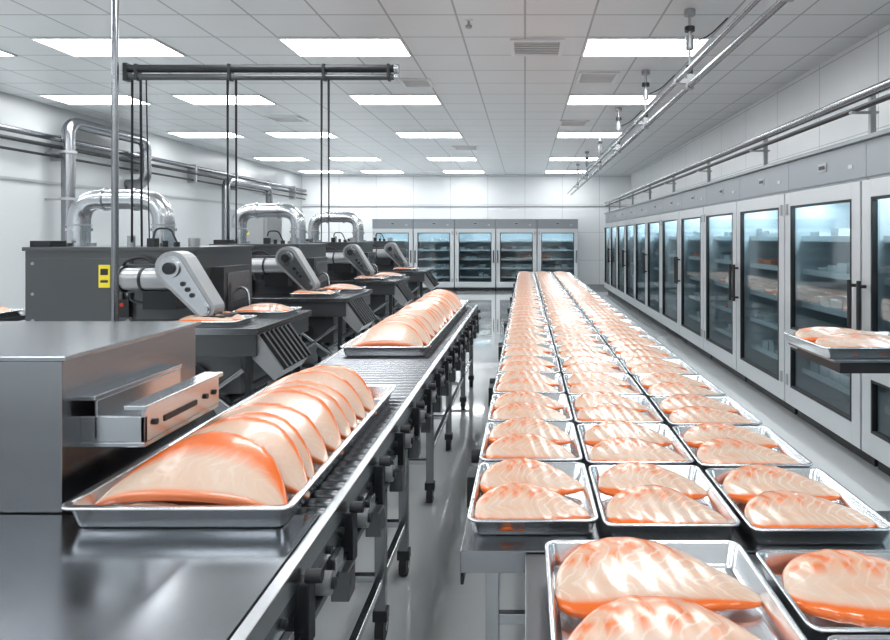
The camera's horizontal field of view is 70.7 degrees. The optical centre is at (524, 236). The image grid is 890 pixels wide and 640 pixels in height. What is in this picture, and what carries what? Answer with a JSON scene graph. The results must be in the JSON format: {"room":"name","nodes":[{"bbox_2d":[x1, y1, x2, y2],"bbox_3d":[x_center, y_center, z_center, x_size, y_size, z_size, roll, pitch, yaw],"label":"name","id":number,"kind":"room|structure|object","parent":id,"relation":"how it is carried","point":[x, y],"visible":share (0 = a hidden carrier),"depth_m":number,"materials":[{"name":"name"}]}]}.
{"room":"factory floor","nodes":[
{"label":"factory floor","id":0,"kind":"room"},
{"bbox_2d":[0,91,301,320],"bbox_3d":[-7.250,-0.175,8.400,0.100,3.650,23.200,0,0,0],"label":"wall","id":1,"kind":"structure","parent":0,"point":[26,216],"depth_m":10.27,"materials":[{"name":"paint"}]},
{"bbox_2d":[0,176,302,211],"bbox_3d":[-7.185,-0.820,8.400,0.030,0.040,23.200,0,0,0],"label":"trim","id":2,"kind":"structure","parent":1,"relation":"attached to","point":[1,177],"depth_m":10.06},
{"bbox_2d":[0,123,306,199],"bbox_3d":[-7.090,-1.350,8.355,0.200,0.400,23.090,0,0,0],"label":"pipe","id":3,"kind":"object","parent":1,"relation":"attached to","point":[55,145],"visible":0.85,"depth_m":10.99,"materials":[{"name":"metal"}]},
{"bbox_2d":[0,0,889,174],"bbox_3d":[-1.890,-2.050,8.400,10.820,0.100,23.400,0,0,0],"label":"ceiling","id":4,"kind":"structure","parent":0,"point":[504,105],"depth_m":7.45,"materials":[{"name":"tile"}]},
{"bbox_2d":[38,94,152,104],"bbox_3d":[-6.200,-1.991,8.990,1.240,0.017,0.620,0,0,0],"label":"ceiling light panel","id":5,"kind":"object","parent":4,"relation":"in","point":[71,99],"depth_m":8.96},
{"bbox_2d":[29,37,186,56],"bbox_3d":[-4.340,-1.991,6.510,1.240,0.017,0.620,0,0,0],"label":"ceiling light panel","id":6,"kind":"object","parent":4,"relation":"in","point":[73,46],"depth_m":6.47,"materials":[{"name":"plastic"}]},
{"bbox_2d":[166,132,245,137],"bbox_3d":[-6.200,-1.991,12.090,1.240,0.017,0.620,0,0,0],"label":"ceiling light panel","id":7,"kind":"object","parent":4,"relation":"in","point":[181,134],"depth_m":12.03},
{"bbox_2d":[171,94,276,104],"bbox_3d":[-4.340,-1.991,8.990,1.240,0.017,0.620,0,0,0],"label":"ceiling light panel","id":8,"kind":"object","parent":4,"relation":"in","point":[195,99],"depth_m":8.96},
{"bbox_2d":[252,157,309,160],"bbox_3d":[-6.200,-1.991,15.810,1.240,0.017,0.620,0,0,0],"label":"ceiling light panel","id":9,"kind":"object","parent":4,"relation":"in","point":[259,158],"depth_m":15.70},
{"bbox_2d":[264,115,307,121],"bbox_3d":[-4.025,-1.990,10.450,0.550,0.019,0.500,0,0,0],"label":"ceiling vent","id":10,"kind":"object","parent":4,"relation":"in","point":[276,118],"depth_m":10.39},
{"bbox_2d":[264,132,338,137],"bbox_3d":[-4.340,-1.991,12.090,1.240,0.017,0.620,0,0,0],"label":"ceiling light panel","id":11,"kind":"object","parent":4,"relation":"in","point":[275,134],"depth_m":12.03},
{"bbox_2d":[277,37,411,56],"bbox_3d":[-1.860,-1.991,6.510,1.240,0.017,0.620,0,0,0],"label":"ceiling light panel","id":12,"kind":"object","parent":4,"relation":"in","point":[301,46],"depth_m":6.47,"materials":[{"name":"plastic"}]},
{"bbox_2d":[327,157,381,160],"bbox_3d":[-4.340,-1.991,15.810,1.240,0.017,0.620,0,0,0],"label":"ceiling light panel","id":13,"kind":"object","parent":4,"relation":"in","point":[332,158],"depth_m":15.86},
{"bbox_2d":[348,94,441,104],"bbox_3d":[-1.860,-1.991,8.990,1.240,0.017,0.620,0,0,0],"label":"ceiling light panel","id":14,"kind":"object","parent":4,"relation":"in","point":[362,99],"depth_m":8.96,"materials":[{"name":"plastic"}]},
{"bbox_2d":[399,78,433,86],"bbox_3d":[-1.400,-1.990,8.000,0.400,0.019,0.400,0,0,0],"label":"ceiling vent","id":15,"kind":"object","parent":4,"relation":"in","point":[406,82],"depth_m":7.99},
{"bbox_2d":[394,132,462,137],"bbox_3d":[-1.860,-1.991,12.090,1.240,0.017,0.620,0,0,0],"label":"ceiling light panel","id":16,"kind":"object","parent":4,"relation":"in","point":[401,134],"depth_m":12.03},
{"bbox_2d":[426,157,476,160],"bbox_3d":[-1.860,-1.991,15.810,1.240,0.017,0.620,0,0,0],"label":"ceiling light panel","id":17,"kind":"object","parent":4,"relation":"in","point":[429,158],"depth_m":15.70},
{"bbox_2d":[510,39,564,55],"bbox_3d":[0.125,-1.990,6.525,0.550,0.019,0.550,0,0,0],"label":"ceiling vent","id":18,"kind":"object","parent":4,"relation":"in","point":[519,47],"depth_m":6.50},
{"bbox_2d":[549,157,598,160],"bbox_3d":[1.240,-1.991,15.810,1.240,0.017,0.620,0,0,0],"label":"ceiling light panel","id":19,"kind":"object","parent":4,"relation":"in","point":[551,158],"depth_m":15.70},
{"bbox_2d":[559,120,588,125],"bbox_3d":[0.850,-1.990,10.850,0.500,0.019,0.500,0,0,0],"label":"ceiling vent","id":20,"kind":"object","parent":4,"relation":"in","point":[562,122],"depth_m":10.79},
{"bbox_2d":[556,132,622,137],"bbox_3d":[1.240,-1.991,12.090,1.240,0.017,0.620,0,0,0],"label":"ceiling light panel","id":21,"kind":"object","parent":4,"relation":"in","point":[559,134],"depth_m":12.03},
{"bbox_2d":[575,72,619,83],"bbox_3d":[0.900,-1.990,7.750,0.500,0.019,0.500,0,0,0],"label":"ceiling vent","id":22,"kind":"object","parent":4,"relation":"in","point":[583,77],"depth_m":7.75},
{"bbox_2d":[566,94,657,104],"bbox_3d":[1.240,-1.991,8.990,1.240,0.017,0.620,0,0,0],"label":"ceiling light panel","id":23,"kind":"object","parent":4,"relation":"in","point":[573,99],"depth_m":8.96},
{"bbox_2d":[581,37,710,56],"bbox_3d":[1.240,-1.991,6.510,1.240,0.017,0.620,0,0,0],"label":"ceiling light panel","id":24,"kind":"object","parent":4,"relation":"in","point":[594,46],"depth_m":6.47,"materials":[{"name":"plastic"}]},
{"bbox_2d":[567,0,793,194],"bbox_3d":[1.583,-1.653,8.500,0.545,0.705,22.000,0,0,0],"label":"rail","id":25,"kind":"object","parent":4,"relation":"hanging from","point":[690,81],"depth_m":5.45,"materials":[{"name":"metal"}]},
{"bbox_2d":[302,175,630,283],"bbox_3d":[-1.890,-0.175,20.050,10.620,3.650,0.100,0,0,0],"label":"wall","id":26,"kind":"structure","parent":0,"point":[345,190],"depth_m":20.00,"materials":[{"name":"paint"}]},
{"bbox_2d":[302,206,626,206],"bbox_3d":[-1.875,-0.990,19.985,10.590,0.040,0.030,0,0,0],"label":"trim","id":27,"kind":"structure","parent":26,"relation":"attached to","point":[302,206],"depth_m":19.97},
{"bbox_2d":[267,288,889,639],"bbox_3d":[-1.890,1.700,8.400,10.820,0.100,23.400,0,0,0],"label":"floor","id":28,"kind":"structure","parent":0,"point":[430,602],"depth_m":3.91,"materials":[{"name":"concrete"}]},
{"bbox_2d":[0,312,24,320],"bbox_3d":[-4.775,1.150,5.075,1.250,1.000,0.650,0,0,0],"label":"tray stand","id":29,"kind":"object","parent":28,"relation":"on","point":[18,317],"visible":0.02,"depth_m":5.06,"materials":[{"name":"metal"}]},
{"bbox_2d":[0,306,24,317],"bbox_3d":[-4.400,0.609,5.020,0.460,0.081,0.380,0,0,0],"label":"tray","id":30,"kind":"object","parent":29,"relation":"on","point":[4,311],"visible":0.98,"depth_m":5.08,"materials":[{"name":"metal"}]},
{"bbox_2d":[111,0,118,320],"bbox_3d":[-2.870,-0.175,4.340,0.139,3.650,0.139,0,0,0],"label":"support pole","id":31,"kind":"object","parent":28,"relation":"on","point":[114,3],"visible":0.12,"depth_m":4.32,"materials":[{"name":"metal"}]},
{"bbox_2d":[45,118,272,240],"bbox_3d":[-6.963,-0.085,12.937,0.455,3.470,7.504,0,0,0],"label":"ventilation duct","id":32,"kind":"object","parent":28,"relation":"on","point":[68,152],"visible":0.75,"depth_m":9.60,"materials":[{"name":"metal"}]},
{"bbox_2d":[0,515,318,639],"bbox_3d":[-1.851,1.230,1.155,2.498,0.839,1.310,0,0,0],"label":"work table","id":33,"kind":"object","parent":28,"relation":"on","point":[61,579],"visible":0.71,"depth_m":1.49,"materials":[{"name":"metal"}]},
{"bbox_2d":[0,321,222,514],"bbox_3d":[-2.136,1.000,2.197,1.967,1.300,0.765,0,0,0],"label":"machine","id":34,"kind":"object","parent":33,"relation":"on","point":[82,402],"visible":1,"depth_m":1.92,"materials":[{"name":"metal"}]},
{"bbox_2d":[22,188,311,426],"bbox_3d":[-2.837,0.616,5.157,2.255,2.068,1.515,0,0,0],"label":"machine","id":35,"kind":"object","parent":28,"relation":"on","point":[163,279],"visible":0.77,"depth_m":4.89,"materials":[{"name":"grey paint"}]},
{"bbox_2d":[176,311,256,326],"bbox_3d":[-2.300,0.609,4.620,0.460,0.081,0.380,0,0,0],"label":"tray","id":36,"kind":"object","parent":35,"relation":"on","point":[236,320],"visible":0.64,"depth_m":4.50,"materials":[{"name":"metal"}]},
{"bbox_2d":[122,63,399,246],"bbox_3d":[-2.871,-0.576,6.761,1.903,1.319,5.893,0,0,-22],"label":"rail","id":37,"kind":"object","parent":35,"relation":"on","point":[128,69],"visible":0.94,"depth_m":4.41,"materials":[{"name":"metal"}]},
{"bbox_2d":[231,303,301,316],"bbox_3d":[-2.160,0.609,5.200,0.460,0.081,0.380,0,0,0],"label":"tray","id":38,"kind":"object","parent":35,"relation":"on","point":[259,309],"visible":0.99,"depth_m":5.09,"materials":[{"name":"metal"}]},
{"bbox_2d":[209,203,376,379],"bbox_3d":[-2.663,0.616,7.357,1.905,2.068,1.515,0,0,0],"label":"machine","id":39,"kind":"object","parent":28,"relation":"on","point":[281,269],"visible":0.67,"depth_m":6.90,"materials":[{"name":"grey paint"}]},
{"bbox_2d":[289,288,340,296],"bbox_3d":[-2.300,0.609,6.820,0.460,0.081,0.380,0,0,0],"label":"tray","id":40,"kind":"object","parent":39,"relation":"on","point":[299,293],"visible":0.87,"depth_m":6.65,"materials":[{"name":"metal"}]},
{"bbox_2d":[324,284,366,292],"bbox_3d":[-2.160,0.609,7.400,0.460,0.081,0.380,0,0,0],"label":"tray","id":41,"kind":"object","parent":39,"relation":"on","point":[345,288],"visible":0.93,"depth_m":7.29,"materials":[{"name":"metal"}]},
{"bbox_2d":[229,305,480,639],"bbox_3d":[-0.950,1.231,4.015,0.870,0.838,6.930,0,0,0],"label":"conveyor","id":42,"kind":"object","parent":28,"relation":"on","point":[351,500],"visible":0.55,"depth_m":2.49,"materials":[{"name":"metal"}]},
{"bbox_2d":[60,365,396,526],"bbox_3d":[-0.960,0.715,2.400,0.645,0.188,1.420,0,0,0],"label":"tray","id":43,"kind":"object","parent":42,"relation":"on","point":[257,461],"visible":1,"depth_m":1.91,"materials":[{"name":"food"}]},
{"bbox_2d":[340,289,468,355],"bbox_3d":[-0.955,0.706,5.720,0.600,0.206,3.100,0,0,0],"label":"tray","id":44,"kind":"object","parent":42,"relation":"on","point":[413,330],"visible":1,"depth_m":4.49,"materials":[{"name":"metal"}]},
{"bbox_2d":[306,211,414,341],"bbox_3d":[-2.638,0.616,9.857,1.855,2.068,1.515,0,0,0],"label":"machine","id":45,"kind":"object","parent":28,"relation":"on","point":[346,261],"visible":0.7,"depth_m":9.40,"materials":[{"name":"grey paint"}]},
{"bbox_2d":[354,274,389,280],"bbox_3d":[-2.300,0.609,9.320,0.460,0.081,0.380,0,0,0],"label":"tray","id":46,"kind":"object","parent":45,"relation":"on","point":[361,277],"visible":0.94,"depth_m":9.15,"materials":[{"name":"metal"}]},
{"bbox_2d":[347,233,438,314],"bbox_3d":[-2.638,0.786,12.557,1.855,1.728,1.515,0,0,0],"label":"machine","id":47,"kind":"object","parent":28,"relation":"on","point":[389,254],"visible":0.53,"depth_m":11.98,"materials":[{"name":"grey paint"}]},
{"bbox_2d":[372,219,413,266],"bbox_3d":[-4.050,0.550,19.367,1.250,2.200,0.966,0,0,0],"label":"freezer","id":48,"kind":"object","parent":28,"relation":"on","point":[398,229],"visible":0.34,"depth_m":18.99,"materials":[{"name":"metal"}]},
{"bbox_2d":[413,219,455,290],"bbox_3d":[-2.788,0.550,19.367,1.250,2.200,0.966,0,0,0],"label":"freezer","id":49,"kind":"object","parent":28,"relation":"on","point":[434,239],"visible":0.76,"depth_m":19.09,"materials":[{"name":"metal"}]},
{"bbox_2d":[455,219,495,290],"bbox_3d":[-1.526,0.550,19.367,1.250,2.200,0.966,0,0,0],"label":"freezer","id":50,"kind":"object","parent":28,"relation":"on","point":[475,239],"visible":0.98,"depth_m":19.09,"materials":[{"name":"metal"}]},
{"bbox_2d":[496,219,536,290],"bbox_3d":[-0.264,0.550,19.367,1.250,2.200,0.966,0,0,0],"label":"freezer","id":51,"kind":"object","parent":28,"relation":"on","point":[516,239],"visible":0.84,"depth_m":19.09,"materials":[{"name":"metal"}]},
{"bbox_2d":[537,219,577,277],"bbox_3d":[0.998,0.550,19.367,1.250,2.200,0.966,0,0,0],"label":"freezer","id":52,"kind":"object","parent":28,"relation":"on","point":[557,239],"visible":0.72,"depth_m":19.09,"materials":[{"name":"metal"}]},
{"bbox_2d":[604,212,613,294],"bbox_3d":[2.817,0.465,18.133,0.966,2.370,1.300,0,0,0],"label":"freezer","id":53,"kind":"object","parent":28,"relation":"on","point":[608,214],"visible":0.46,"depth_m":18.64,"materials":[{"name":"metal"}]},
{"bbox_2d":[608,210,620,299],"bbox_3d":[2.817,0.465,16.828,0.966,2.370,1.300,0,0,0],"label":"freezer","id":54,"kind":"object","parent":28,"relation":"on","point":[614,214],"visible":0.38,"depth_m":17.40,"materials":[{"name":"metal"}]},
{"bbox_2d":[617,207,629,305],"bbox_3d":[2.817,0.465,15.523,0.966,2.370,1.300,0,0,0],"label":"freezer","id":55,"kind":"object","parent":28,"relation":"on","point":[622,212],"visible":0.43,"depth_m":16.03,"materials":[{"name":"metal"}]},
{"bbox_2d":[623,204,639,311],"bbox_3d":[2.817,0.465,14.217,0.966,2.370,1.300,0,0,0],"label":"freezer","id":56,"kind":"object","parent":28,"relation":"on","point":[629,251],"visible":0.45,"depth_m":14.72,"materials":[{"name":"metal"}]},
{"bbox_2d":[635,201,651,319],"bbox_3d":[2.817,0.465,12.912,0.966,2.370,1.300,0,0,0],"label":"freezer","id":57,"kind":"object","parent":28,"relation":"on","point":[642,207],"visible":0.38,"depth_m":13.42,"materials":[{"name":"metal"}]},
{"bbox_2d":[644,196,666,329],"bbox_3d":[2.817,0.465,11.607,0.966,2.370,1.300,0,0,0],"label":"freezer","id":58,"kind":"object","parent":28,"relation":"on","point":[655,205],"visible":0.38,"depth_m":12.11,"materials":[{"name":"metal"}]},
{"bbox_2d":[525,554,808,639],"bbox_3d":[0.700,1.285,1.260,1.400,0.730,1.080,0,0,0],"label":"table","id":59,"kind":"object","parent":28,"relation":"on","point":[537,622],"visible":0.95,"depth_m":1.58,"materials":[{"name":"metal"}]},
{"bbox_2d":[545,537,806,639],"bbox_3d":[0.328,0.874,1.440,0.545,0.089,0.620,0,0,0],"label":"tray","id":60,"kind":"object","parent":59,"relation":"on","point":[608,588],"visible":1,"depth_m":1.51,"materials":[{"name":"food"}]},
{"bbox_2d":[756,549,889,639],"bbox_3d":[0.895,0.876,1.530,0.540,0.087,0.350,0,0,0],"label":"tray","id":61,"kind":"object","parent":59,"relation":"on","point":[828,592],"visible":1,"depth_m":1.51,"materials":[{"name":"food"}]},
{"bbox_2d":[827,635,889,639],"bbox_3d":[0.910,0.878,1.165,0.540,0.082,0.350,0,0,0],"label":"tray","id":62,"kind":"object","parent":59,"relation":"on","point":[832,637],"visible":1,"depth_m":1.33,"materials":[{"name":"metal"}]},
{"bbox_2d":[661,191,686,342],"bbox_3d":[2.817,0.465,10.303,0.966,2.370,1.300,0,0,0],"label":"freezer","id":63,"kind":"object","parent":28,"relation":"on","point":[672,202],"visible":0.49,"depth_m":10.81,"materials":[{"name":"metal"}]},
{"bbox_2d":[460,275,889,639],"bbox_3d":[0.448,1.285,8.712,1.375,0.730,13.795,0,0,0],"label":"table","id":64,"kind":"object","parent":28,"relation":"on","point":[492,555],"visible":0.17,"depth_m":1.89,"materials":[{"name":"metal"}]},
{"bbox_2d":[493,370,564,393],"bbox_3d":[0.023,0.878,3.686,0.405,0.083,0.495,0,0,0],"label":"tray","id":65,"kind":"object","parent":64,"relation":"on","point":[514,380],"depth_m":3.65,"materials":[{"name":"food"}]},
{"bbox_2d":[488,390,572,421],"bbox_3d":[0.024,0.879,3.167,0.405,0.081,0.493,0,0,0],"label":"tray","id":66,"kind":"object","parent":64,"relation":"on","point":[520,403],"visible":0.85,"depth_m":3.13,"materials":[{"name":"metal"}]},
{"bbox_2d":[479,417,582,461],"bbox_3d":[0.024,0.878,2.656,0.405,0.081,0.507,0,0,0],"label":"tray","id":67,"kind":"object","parent":64,"relation":"on","point":[519,437],"visible":0.87,"depth_m":2.61,"materials":[{"name":"metal"}]},
{"bbox_2d":[467,458,597,534],"bbox_3d":[0.024,0.878,2.130,0.405,0.081,0.490,0,0,0],"label":"tray","id":68,"kind":"object","parent":64,"relation":"on","point":[516,496],"visible":1,"depth_m":2.03,"materials":[{"name":"food"}]},
{"bbox_2d":[577,302,614,310],"bbox_3d":[0.883,0.879,7.768,0.435,0.080,0.490,0,0,0],"label":"tray","id":69,"kind":"object","parent":64,"relation":"on","point":[590,304],"depth_m":7.76,"materials":[{"name":"metal"}]},
{"bbox_2d":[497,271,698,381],"bbox_3d":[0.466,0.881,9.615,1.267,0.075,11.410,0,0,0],"label":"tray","id":70,"kind":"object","parent":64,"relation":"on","point":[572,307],"visible":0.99,"depth_m":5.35,"materials":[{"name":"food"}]},
{"bbox_2d":[512,298,541,302],"bbox_3d":[0.028,0.878,8.346,0.405,0.081,0.490,0,0,0],"label":"tray","id":71,"kind":"object","parent":70,"relation":"on","point":[519,299],"depth_m":8.42,"materials":[{"name":"metal"}]},
{"bbox_2d":[508,311,545,318],"bbox_3d":[0.024,0.879,6.792,0.405,0.080,0.490,0,0,0],"label":"tray","id":72,"kind":"object","parent":70,"relation":"on","point":[536,315],"depth_m":6.85,"materials":[{"name":"metal"}]},
{"bbox_2d":[505,324,549,334],"bbox_3d":[0.024,0.879,5.756,0.405,0.080,0.490,0,0,0],"label":"tray","id":73,"kind":"object","parent":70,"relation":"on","point":[536,329],"depth_m":5.81,"materials":[{"name":"metal"}]},
{"bbox_2d":[511,301,543,307],"bbox_3d":[0.027,0.878,7.837,0.405,0.081,0.507,0,0,0],"label":"tray","id":74,"kind":"object","parent":70,"relation":"on","point":[529,304],"depth_m":7.87,"materials":[{"name":"metal"}]},
{"bbox_2d":[510,306,544,312],"bbox_3d":[0.024,0.879,7.310,0.405,0.080,0.490,0,0,0],"label":"tray","id":75,"kind":"object","parent":70,"relation":"on","point":[523,308],"depth_m":7.36,"materials":[{"name":"metal"}]},
{"bbox_2d":[507,317,547,325],"bbox_3d":[0.028,0.878,6.274,0.405,0.081,0.490,0,0,0],"label":"tray","id":76,"kind":"object","parent":70,"relation":"on","point":[520,320],"depth_m":6.32,"materials":[{"name":"metal"}]},
{"bbox_2d":[503,332,552,344],"bbox_3d":[0.026,0.878,5.240,0.405,0.083,0.495,0,0,0],"label":"tray","id":77,"kind":"object","parent":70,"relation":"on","point":[518,337],"depth_m":5.23,"materials":[{"name":"metal"}]},
{"bbox_2d":[497,355,559,372],"bbox_3d":[0.026,0.879,4.202,0.405,0.080,0.490,0,0,0],"label":"tray","id":78,"kind":"object","parent":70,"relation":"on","point":[521,362],"depth_m":4.19,"materials":[{"name":"metal"}]},
{"bbox_2d":[501,343,556,356],"bbox_3d":[0.027,0.879,4.720,0.405,0.080,0.490,0,0,0],"label":"tray","id":79,"kind":"object","parent":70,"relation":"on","point":[516,349],"depth_m":4.69,"materials":[{"name":"metal"}]},
{"bbox_2d":[543,298,574,302],"bbox_3d":[0.448,0.879,8.316,0.417,0.080,0.490,0,0,0],"label":"tray","id":80,"kind":"object","parent":70,"relation":"on","point":[550,300],"depth_m":8.39,"materials":[{"name":"metal"}]},
{"bbox_2d":[544,302,578,307],"bbox_3d":[0.447,0.878,7.798,0.417,0.081,0.490,0,0,0],"label":"tray","id":81,"kind":"object","parent":70,"relation":"on","point":[546,305],"depth_m":7.86,"materials":[{"name":"metal"}]},
{"bbox_2d":[545,306,581,312],"bbox_3d":[0.447,0.878,7.282,0.417,0.083,0.495,0,0,0],"label":"tray","id":82,"kind":"object","parent":70,"relation":"on","point":[555,308],"depth_m":7.35,"materials":[{"name":"metal"}]},
{"bbox_2d":[546,311,586,318],"bbox_3d":[0.445,0.879,6.763,0.417,0.081,0.493,0,0,0],"label":"tray","id":83,"kind":"object","parent":70,"relation":"on","point":[553,315],"depth_m":6.82,"materials":[{"name":"metal"}]},
{"bbox_2d":[548,317,591,326],"bbox_3d":[0.447,0.878,6.246,0.417,0.083,0.495,0,0,0],"label":"tray","id":84,"kind":"object","parent":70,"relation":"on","point":[558,321],"depth_m":6.30,"materials":[{"name":"metal"}]},
{"bbox_2d":[550,325,598,334],"bbox_3d":[0.447,0.879,5.726,0.417,0.080,0.490,0,0,-1],"label":"tray","id":85,"kind":"object","parent":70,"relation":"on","point":[562,329],"depth_m":5.77,"materials":[{"name":"metal"}]},
{"bbox_2d":[552,333,605,345],"bbox_3d":[0.447,0.879,5.208,0.417,0.080,0.490,0,0,0],"label":"tray","id":86,"kind":"object","parent":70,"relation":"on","point":[559,339],"depth_m":5.24,"materials":[{"name":"metal"}]},
{"bbox_2d":[568,292,599,297],"bbox_3d":[0.885,0.879,9.322,0.435,0.080,0.490,0,0,0],"label":"tray","id":87,"kind":"object","parent":70,"relation":"on","point":[573,294],"depth_m":9.28,"materials":[{"name":"metal"}]},
{"bbox_2d":[555,343,615,358],"bbox_3d":[0.447,0.878,4.690,0.417,0.081,0.490,0,0,0],"label":"tray","id":88,"kind":"object","parent":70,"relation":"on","point":[569,350],"depth_m":4.68,"materials":[{"name":"metal"}]},
{"bbox_2d":[571,295,604,300],"bbox_3d":[0.885,0.879,8.804,0.435,0.080,0.490,0,0,0],"label":"tray","id":89,"kind":"object","parent":70,"relation":"on","point":[577,297],"depth_m":8.77,"materials":[{"name":"metal"}]},
{"bbox_2d":[574,298,609,305],"bbox_3d":[0.884,0.879,8.286,0.435,0.080,0.490,0,0,-1],"label":"tray","id":90,"kind":"object","parent":70,"relation":"on","point":[576,301],"depth_m":8.26,"materials":[{"name":"metal"}]},
{"bbox_2d":[559,356,627,373],"bbox_3d":[0.449,0.879,4.172,0.417,0.080,0.490,0,0,1],"label":"tray","id":91,"kind":"object","parent":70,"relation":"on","point":[576,364],"depth_m":4.15,"materials":[{"name":"metal"}]},
{"bbox_2d":[595,325,648,339],"bbox_3d":[0.882,0.879,5.696,0.435,0.080,0.490,0,0,0],"label":"tray","id":92,"kind":"object","parent":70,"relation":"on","point":[610,329],"depth_m":5.69,"materials":[{"name":"metal"}]},
{"bbox_2d":[602,333,662,350],"bbox_3d":[0.888,0.879,5.178,0.435,0.080,0.490,0,0,0],"label":"tray","id":93,"kind":"object","parent":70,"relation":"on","point":[617,339],"depth_m":5.16,"materials":[{"name":"metal"}]},
{"bbox_2d":[610,344,677,361],"bbox_3d":[0.883,0.878,4.660,0.435,0.081,0.490,0,0,0],"label":"tray","id":94,"kind":"object","parent":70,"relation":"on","point":[626,351],"depth_m":4.63,"materials":[{"name":"metal"}]},
{"bbox_2d":[620,356,698,381],"bbox_3d":[0.883,0.879,4.143,0.435,0.081,0.493,0,0,0],"label":"tray","id":95,"kind":"object","parent":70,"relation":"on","point":[641,365],"depth_m":4.11,"materials":[{"name":"metal"}]},
{"bbox_2d":[581,307,621,316],"bbox_3d":[0.886,0.879,7.250,0.435,0.080,0.490,0,0,1],"label":"tray","id":96,"kind":"object","parent":64,"relation":"on","point":[589,310],"depth_m":7.22,"materials":[{"name":"metal"}]},
{"bbox_2d":[563,371,642,395],"bbox_3d":[0.445,0.878,3.654,0.417,0.081,0.490,0,0,0],"label":"tray","id":97,"kind":"object","parent":64,"relation":"on","point":[579,383],"depth_m":3.64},
{"bbox_2d":[585,312,629,322],"bbox_3d":[0.885,0.879,6.732,0.435,0.080,0.490,0,0,0],"label":"tray","id":98,"kind":"object","parent":64,"relation":"on","point":[597,315],"depth_m":6.73,"materials":[{"name":"metal"}]},
{"bbox_2d":[589,318,638,329],"bbox_3d":[0.885,0.878,6.214,0.435,0.081,0.490,0,0,0],"label":"tray","id":99,"kind":"object","parent":64,"relation":"on","point":[601,322],"depth_m":6.20,"materials":[{"name":"metal"}]},
{"bbox_2d":[569,391,663,424],"bbox_3d":[0.445,0.878,3.138,0.417,0.083,0.495,0,0,0],"label":"tray","id":100,"kind":"object","parent":64,"relation":"on","point":[596,407],"visible":0.88,"depth_m":3.09,"materials":[{"name":"metal"}]},
{"bbox_2d":[577,420,693,465],"bbox_3d":[0.445,0.879,2.618,0.417,0.080,0.490,0,0,0],"label":"tray","id":101,"kind":"object","parent":64,"relation":"on","point":[608,442],"visible":0.88,"depth_m":2.56,"materials":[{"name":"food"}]},
{"bbox_2d":[588,462,739,539],"bbox_3d":[0.445,0.878,2.100,0.417,0.081,0.490,0,0,0],"label":"tray","id":102,"kind":"object","parent":64,"relation":"on","point":[641,500],"visible":1,"depth_m":2.00,"materials":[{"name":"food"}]},
{"bbox_2d":[633,372,725,403],"bbox_3d":[0.886,0.879,3.624,0.435,0.080,0.490,0,0,0],"label":"tray","id":103,"kind":"object","parent":64,"relation":"on","point":[656,384],"depth_m":3.59,"materials":[{"name":"metal"}]},
{"bbox_2d":[650,394,761,433],"bbox_3d":[0.888,0.879,3.106,0.435,0.080,0.490,0,0,0],"label":"tray","id":104,"kind":"object","parent":64,"relation":"on","point":[678,409],"visible":0.85,"depth_m":3.06,"materials":[{"name":"metal"}]},
{"bbox_2d":[672,422,812,476],"bbox_3d":[0.882,0.879,2.588,0.435,0.080,0.490,0,0,1],"label":"tray","id":105,"kind":"object","parent":64,"relation":"on","point":[715,444],"visible":0.88,"depth_m":2.54,"materials":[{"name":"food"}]},
{"bbox_2d":[705,464,889,544],"bbox_3d":[0.884,0.879,2.070,0.435,0.080,0.490,0,0,-1],"label":"tray","id":106,"kind":"object","parent":64,"relation":"on","point":[775,505],"visible":1,"depth_m":1.97,"materials":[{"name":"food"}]},
{"bbox_2d":[676,184,711,358],"bbox_3d":[2.817,0.465,8.998,0.966,2.370,1.300,0,0,0],"label":"freezer","id":107,"kind":"object","parent":28,"relation":"on","point":[691,217],"visible":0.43,"depth_m":9.50,"materials":[{"name":"metal"}]},
{"bbox_2d":[703,174,746,381],"bbox_3d":[2.817,0.465,7.692,0.966,2.370,1.300,0,0,0],"label":"freezer","id":108,"kind":"object","parent":28,"relation":"on","point":[722,194],"visible":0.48,"depth_m":8.20,"materials":[{"name":"metal"}]},
{"bbox_2d":[732,159,796,414],"bbox_3d":[2.817,0.465,6.388,0.966,2.370,1.300,0,0,0],"label":"freezer","id":109,"kind":"object","parent":28,"relation":"on","point":[760,268],"visible":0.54,"depth_m":6.82,"materials":[{"name":"metal"}]},
{"bbox_2d":[785,136,877,466],"bbox_3d":[2.817,0.465,5.082,0.966,2.370,1.300,0,0,0],"label":"freezer","id":110,"kind":"object","parent":28,"relation":"on","point":[823,204],"visible":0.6,"depth_m":5.41,"materials":[{"name":"metal"}]},
{"bbox_2d":[788,342,889,533],"bbox_3d":[1.800,0.700,3.185,0.680,1.900,0.510,0,0,0],"label":"cart","id":111,"kind":"object","parent":28,"relation":"on","point":[840,365],"visible":0.24,"depth_m":2.95,"materials":[{"name":"metal"}]},
{"bbox_2d":[783,327,889,357],"bbox_3d":[1.730,0.534,3.190,0.620,0.089,0.500,0,0,0],"label":"tray","id":112,"kind":"object","parent":111,"relation":"on","point":[829,342],"visible":1,"depth_m":3.08,"materials":[{"name":"metal"}]},
{"bbox_2d":[856,128,889,476],"bbox_3d":[2.817,0.465,3.777,0.966,2.370,1.300,0,0,0],"label":"freezer","id":113,"kind":"object","parent":28,"relation":"on","point":[875,286],"visible":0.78,"depth_m":4.35,"materials":[{"name":"metal"}]},
{"bbox_3d":[2.817,0.465,-0.138,0.966,2.370,1.300,0,0,0],"label":"freezer","id":114,"kind":"object","parent":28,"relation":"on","visible":0},
{"bbox_2d":[604,78,889,211],"bbox_3d":[2.460,-0.909,8.010,0.200,0.375,21.020,0,0,0],"label":"pipe","id":115,"kind":"object","parent":114,"relation":"on","point":[870,92],"visible":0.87,"depth_m":5.62,"materials":[{"name":"metal"}]},
{"bbox_2d":[631,24,889,204],"bbox_3d":[3.470,-0.175,8.400,0.100,3.650,23.200,0,0,0],"label":"wall","id":116,"kind":"structure","parent":0,"point":[866,63],"depth_m":7.90,"materials":[{"name":"paint"}]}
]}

